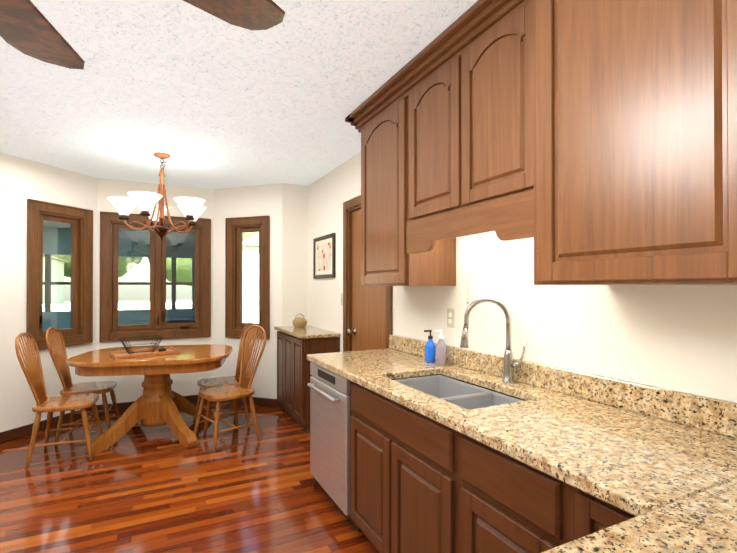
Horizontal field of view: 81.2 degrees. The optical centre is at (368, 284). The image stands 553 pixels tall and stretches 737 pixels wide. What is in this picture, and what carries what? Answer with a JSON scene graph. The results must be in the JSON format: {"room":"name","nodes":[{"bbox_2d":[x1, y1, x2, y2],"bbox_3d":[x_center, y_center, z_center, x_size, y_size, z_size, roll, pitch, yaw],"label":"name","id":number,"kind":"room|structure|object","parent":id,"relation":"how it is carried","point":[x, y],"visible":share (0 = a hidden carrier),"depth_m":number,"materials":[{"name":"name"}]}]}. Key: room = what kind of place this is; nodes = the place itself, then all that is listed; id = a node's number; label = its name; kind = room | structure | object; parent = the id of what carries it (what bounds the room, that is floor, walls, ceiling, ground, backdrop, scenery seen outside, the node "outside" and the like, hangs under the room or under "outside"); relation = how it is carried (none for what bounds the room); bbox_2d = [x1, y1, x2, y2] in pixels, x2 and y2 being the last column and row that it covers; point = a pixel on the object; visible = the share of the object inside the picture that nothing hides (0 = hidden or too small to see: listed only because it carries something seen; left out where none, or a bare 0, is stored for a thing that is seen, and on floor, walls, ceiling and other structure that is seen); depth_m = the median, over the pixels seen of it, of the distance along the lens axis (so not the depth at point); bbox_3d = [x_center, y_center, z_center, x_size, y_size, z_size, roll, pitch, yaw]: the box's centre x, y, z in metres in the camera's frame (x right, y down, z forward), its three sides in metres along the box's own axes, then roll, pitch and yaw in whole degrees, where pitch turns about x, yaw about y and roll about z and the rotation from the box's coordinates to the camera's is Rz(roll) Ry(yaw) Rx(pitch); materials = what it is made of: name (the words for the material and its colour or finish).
{"room":"dining room","nodes":[
{"label":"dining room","id":0,"kind":"room"},
{"bbox_2d":[0,152,96,431],"bbox_3d":[-3.167,0.111,4.251,0.120,2.590,0.948,0,0,19],"label":"wall","id":1,"kind":"structure","parent":0,"point":[22,180],"depth_m":3.96,"materials":[{"name":"white paint"}]},
{"bbox_2d":[26,199,92,349],"bbox_3d":[-3.122,-0.083,4.323,0.149,1.420,0.645,0,0,19],"label":"window","id":2,"kind":"structure","parent":1,"relation":"in","point":[80,220],"depth_m":4.37,"materials":[{"name":"brown wood"}]},
{"bbox_2d":[96,178,212,404],"bbox_3d":[-2.449,0.117,5.002,1.200,2.590,0.120,0,0,-26],"label":"wall","id":3,"kind":"structure","parent":0,"point":[128,388],"depth_m":4.88,"materials":[{"name":"white paint"}]},
{"bbox_2d":[0,395,281,442],"bbox_3d":[-3.027,1.355,3.659,5.384,0.095,1.755,0,0,-26],"label":"baseboard","id":4,"kind":"structure","parent":3,"relation":"attached to","point":[14,433],"depth_m":4.49,"materials":[{"name":"brown wood"}]},
{"bbox_2d":[99,211,210,341],"bbox_3d":[-2.440,-0.079,4.986,1.140,1.420,0.150,0,0,-26],"label":"window","id":5,"kind":"structure","parent":3,"relation":"in","point":[111,226],"depth_m":4.94,"materials":[{"name":"brown wood"}]},
{"bbox_2d":[0,401,378,552],"bbox_3d":[-1.647,1.408,0.891,5.580,0.050,8.500,0,0,-26],"label":"floor","id":6,"kind":"structure","parent":0,"point":[138,487],"depth_m":2.85,"materials":[{"name":"brown wood"}]},
{"bbox_2d":[15,332,102,468],"bbox_3d":[-2.523,0.896,3.528,0.537,1.017,0.452,0,0,-21],"label":"chair","id":7,"kind":"object","parent":6,"relation":"on","point":[33,372],"visible":1,"depth_m":3.44,"materials":[{"name":"brown wood"}]},
{"bbox_2d":[46,327,119,442],"bbox_3d":[-2.666,0.899,4.030,0.537,1.017,0.452,0,0,-20],"label":"chair","id":8,"kind":"object","parent":6,"relation":"on","point":[58,355],"visible":0.94,"depth_m":3.95,"materials":[{"name":"brown wood"}]},
{"bbox_2d":[66,344,232,453],"bbox_3d":[-1.999,1.027,4.070,1.320,0.764,1.000,0,0,-11],"label":"dining table","id":9,"kind":"object","parent":6,"relation":"on","point":[159,402],"visible":0.88,"depth_m":3.82,"materials":[{"name":"brown wood"}]},
{"bbox_2d":[110,347,179,358],"bbox_3d":[-2.057,0.628,3.958,0.520,0.030,0.320,0,-1,-38],"label":"tray","id":10,"kind":"object","parent":9,"relation":"on","point":[122,354],"visible":0.98,"depth_m":3.91,"materials":[{"name":"brown wood"}]},
{"bbox_2d":[119,335,165,353],"bbox_3d":[-2.067,0.559,3.951,0.382,0.144,0.207,0,-1,-38],"label":"wire basket","id":11,"kind":"object","parent":10,"relation":"on","point":[161,349],"visible":0.9,"depth_m":3.95,"materials":[{"name":"grey metal"}]},
{"bbox_2d":[193,322,256,435],"bbox_3d":[-1.425,0.901,4.306,0.537,1.017,0.452,0,0,-34],"label":"chair","id":12,"kind":"object","parent":6,"relation":"on","point":[205,383],"visible":0.62,"depth_m":4.29,"materials":[{"name":"brown wood"}]},
{"bbox_2d":[194,325,265,452],"bbox_3d":[-1.246,0.898,3.910,0.537,1.017,0.452,0,-1,-43],"label":"chair","id":13,"kind":"object","parent":6,"relation":"on","point":[234,393],"visible":1,"depth_m":3.89,"materials":[{"name":"brown wood"}]},
{"bbox_2d":[274,325,340,433],"bbox_3d":[-0.667,0.943,4.512,0.398,0.930,0.995,0,0,-26],"label":"base cabinet","id":14,"kind":"object","parent":6,"relation":"on","point":[295,346],"visible":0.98,"depth_m":4.18,"materials":[{"name":"brown wood"}]},
{"bbox_2d":[293,314,306,327],"bbox_3d":[-0.759,0.401,4.747,0.160,0.155,0.158,0,0,-26],"label":"basket","id":15,"kind":"object","parent":14,"relation":"on","point":[299,322],"visible":1,"depth_m":4.69,"materials":[{"name":"beige wicker"}]},
{"bbox_2d":[313,477,320,488],"bbox_3d":[0.042,0.959,2.795,0.658,0.874,0.663,0,0,-26],"label":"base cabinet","id":16,"kind":"object","parent":6,"relation":"on","point":[315,483],"depth_m":2.94,"materials":[{"name":"brown wood"}]},
{"bbox_2d":[307,362,361,531],"bbox_3d":[0.015,0.958,2.780,0.706,0.867,0.617,0,0,-26],"label":"dishwasher","id":17,"kind":"object","parent":6,"relation":"on","point":[330,402],"visible":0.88,"depth_m":2.56,"materials":[{"name":"silver metal"}]},
{"bbox_2d":[350,374,525,552],"bbox_3d":[0.397,0.955,2.083,0.658,0.874,0.963,0,0,-26],"label":"base cabinet","id":18,"kind":"object","parent":6,"relation":"on","point":[419,483],"depth_m":1.90,"materials":[{"name":"brown wood"}]},
{"bbox_2d":[445,426,552,552],"bbox_3d":[0.705,0.950,1.464,0.658,0.874,0.491,0,0,-26],"label":"base cabinet","id":19,"kind":"object","parent":6,"relation":"on","point":[495,502],"depth_m":1.37,"materials":[{"name":"brown wood"}]},
{"bbox_2d":[549,476,634,547],"bbox_3d":[0.859,0.948,1.155,0.658,0.874,0.273,0,0,-26],"label":"base cabinet","id":20,"kind":"object","parent":6,"relation":"on","point":[574,514],"depth_m":1.11,"materials":[{"name":"brown wood"}]},
{"bbox_2d":[307,334,736,541],"bbox_3d":[0.682,0.440,1.482,0.689,0.145,3.630,0,0,-26],"label":"countertop","id":21,"kind":"structure","parent":20,"relation":"on","point":[659,464],"depth_m":1.41,"materials":[{"name":"beige stone"}]},
{"bbox_2d":[424,330,435,362],"bbox_3d":[0.377,0.381,2.654,0.078,0.197,0.064,0,0,-26],"label":"soap bottle","id":22,"kind":"object","parent":21,"relation":"on","point":[430,346],"visible":0.98,"depth_m":2.63,"materials":[{"name":"blue plastic"}]},
{"bbox_2d":[434,330,446,365],"bbox_3d":[0.426,0.375,2.556,0.078,0.207,0.064,0,0,-26],"label":"clear soap bottle","id":23,"kind":"object","parent":21,"relation":"on","point":[440,354],"visible":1,"depth_m":2.54,"materials":[{"name":"white"}]},
{"bbox_2d":[394,375,522,409],"bbox_3d":[0.395,0.626,2.047,0.400,0.216,0.740,0,0,-26],"label":"sink","id":24,"kind":"object","parent":21,"relation":"in","point":[462,394],"visible":0.15,"depth_m":2.24,"materials":[{"name":"silver metal"}]},
{"bbox_2d":[460,297,526,382],"bbox_3d":[0.604,0.270,2.103,0.228,0.412,0.233,0,0,-26],"label":"faucet","id":25,"kind":"object","parent":21,"relation":"on","point":[509,366],"visible":0.98,"depth_m":2.08,"materials":[{"name":"silver metal"}]},
{"bbox_2d":[542,498,736,552],"bbox_3d":[0.576,0.483,0.147,0.690,0.040,1.335,0,0,-26],"label":"countertop","id":26,"kind":"structure","parent":20,"relation":"on","point":[652,529],"depth_m":0.79,"materials":[{"name":"beige stone"}]},
{"bbox_2d":[0,0,477,188],"bbox_3d":[-1.647,-1.197,0.909,5.580,0.020,8.500,0,0,-26],"label":"ceiling","id":27,"kind":"structure","parent":0,"point":[202,98],"depth_m":2.57,"materials":[{"name":"white paint"}]},
{"bbox_2d":[0,0,284,69],"bbox_3d":[-0.753,-0.831,0.592,1.391,0.716,1.423,0,0,-26],"label":"ceiling fan","id":28,"kind":"object","parent":27,"relation":"hanging from","point":[27,28],"visible":1,"depth_m":1.08,"materials":[{"name":"brown wood"}]},
{"bbox_2d":[107,152,205,240],"bbox_3d":[-1.881,-0.778,3.875,0.821,0.774,0.826,0,0,-26],"label":"chandelier","id":29,"kind":"object","parent":27,"relation":"hanging from","point":[192,209],"visible":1,"depth_m":3.76,"materials":[{"name":"white glass"}]},
{"bbox_2d":[213,183,281,398],"bbox_3d":[-1.417,0.117,5.122,0.948,2.590,0.120,0,0,19],"label":"wall","id":30,"kind":"structure","parent":0,"point":[250,201],"depth_m":5.03,"materials":[{"name":"white paint"}]},
{"bbox_2d":[225,216,269,338],"bbox_3d":[-1.405,-0.078,5.099,0.590,1.420,0.149,0,0,19],"label":"window","id":31,"kind":"structure","parent":30,"relation":"in","point":[234,291],"depth_m":5.11,"materials":[{"name":"brown wood"}]},
{"bbox_2d":[282,183,307,325],"bbox_3d":[-0.875,0.117,5.038,0.310,2.590,0.120,0,0,-26],"label":"wall","id":32,"kind":"structure","parent":0,"point":[294,250],"depth_m":4.98,"materials":[{"name":"white paint"}]},
{"bbox_2d":[308,151,736,402],"bbox_3d":[1.005,0.099,1.745,0.120,2.600,7.450,0,0,-26],"label":"wall","id":33,"kind":"structure","parent":0,"point":[681,338],"depth_m":1.95,"materials":[{"name":"white paint"}]},
{"bbox_2d":[313,233,335,278],"bbox_3d":[-0.473,-0.286,4.553,0.024,0.450,0.610,0,0,-26],"label":"picture frame","id":34,"kind":"object","parent":33,"relation":"attached to","point":[324,256],"visible":1,"depth_m":4.51,"materials":[{"name":"brown"}]},
{"bbox_2d":[343,195,392,351],"bbox_3d":[0.013,0.312,3.686,0.160,2.180,0.920,0,0,-26],"label":"door","id":35,"kind":"structure","parent":33,"relation":"attached to","point":[367,317],"depth_m":3.87,"materials":[{"name":"brown wood"}]},
{"bbox_2d":[357,84,460,285],"bbox_3d":[0.230,-0.551,2.778,0.349,1.125,0.620,0,0,-26],"label":"upper cabinet","id":36,"kind":"object","parent":33,"relation":"attached to","point":[394,252],"depth_m":2.57,"materials":[{"name":"brown wood"}]},
{"bbox_2d":[447,308,453,327],"bbox_3d":[0.499,0.205,2.615,0.008,0.115,0.072,0,0,-26],"label":"outlet","id":37,"kind":"object","parent":33,"relation":"attached to","point":[450,317],"visible":1,"depth_m":2.61,"materials":[{"name":"beige plastic"}]},
{"bbox_2d":[405,0,524,227],"bbox_3d":[0.581,-0.736,2.074,0.349,0.765,0.955,0,0,-26],"label":"upper cabinet","id":38,"kind":"object","parent":33,"relation":"attached to","point":[465,121],"depth_m":1.94,"materials":[{"name":"brown wood"}]},
{"bbox_2d":[521,0,736,284],"bbox_3d":[0.915,-0.589,1.323,0.419,1.181,0.685,0,0,-26],"label":"upper cabinet","id":39,"kind":"object","parent":33,"relation":"attached to","point":[587,142],"depth_m":1.21,"materials":[{"name":"brown wood"}]},
{"label":"outside","id":40,"kind":"structure","parent":0,"visible":0},
{"bbox_2d":[64,300,191,303],"bbox_3d":[-11.731,1.879,22.063,80.000,0.100,70.000,0,0,-26],"label":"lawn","id":41,"kind":"structure","parent":40,"point":[141,301],"depth_m":50.17,"materials":[{"name":"white"}]},
{"bbox_2d":[43,233,258,322],"bbox_3d":[-12.409,-0.750,17.834,23.600,5.100,17.400,0,0,-26],"label":"house","id":42,"kind":"structure","parent":41,"relation":"on","point":[253,257],"depth_m":12.83,"materials":[{"name":"white"}]},
{"bbox_2d":[51,232,258,285],"bbox_3d":[-15.959,-2.161,33.121,53.552,8.130,15.580,0,0,-32],"label":"trees","id":43,"kind":"object","parent":41,"relation":"on","point":[122,262],"depth_m":30.28,"materials":[{"name":"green plant"}]},
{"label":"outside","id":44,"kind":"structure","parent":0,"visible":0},
{"bbox_2d":[42,221,194,330],"bbox_3d":[-4.935,0.195,5.507,5.600,2.560,4.320,0,0,-26],"label":"sunroom","id":45,"kind":"structure","parent":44,"point":[62,239],"depth_m":8.04,"materials":[{"name":"grey"}]}
]}

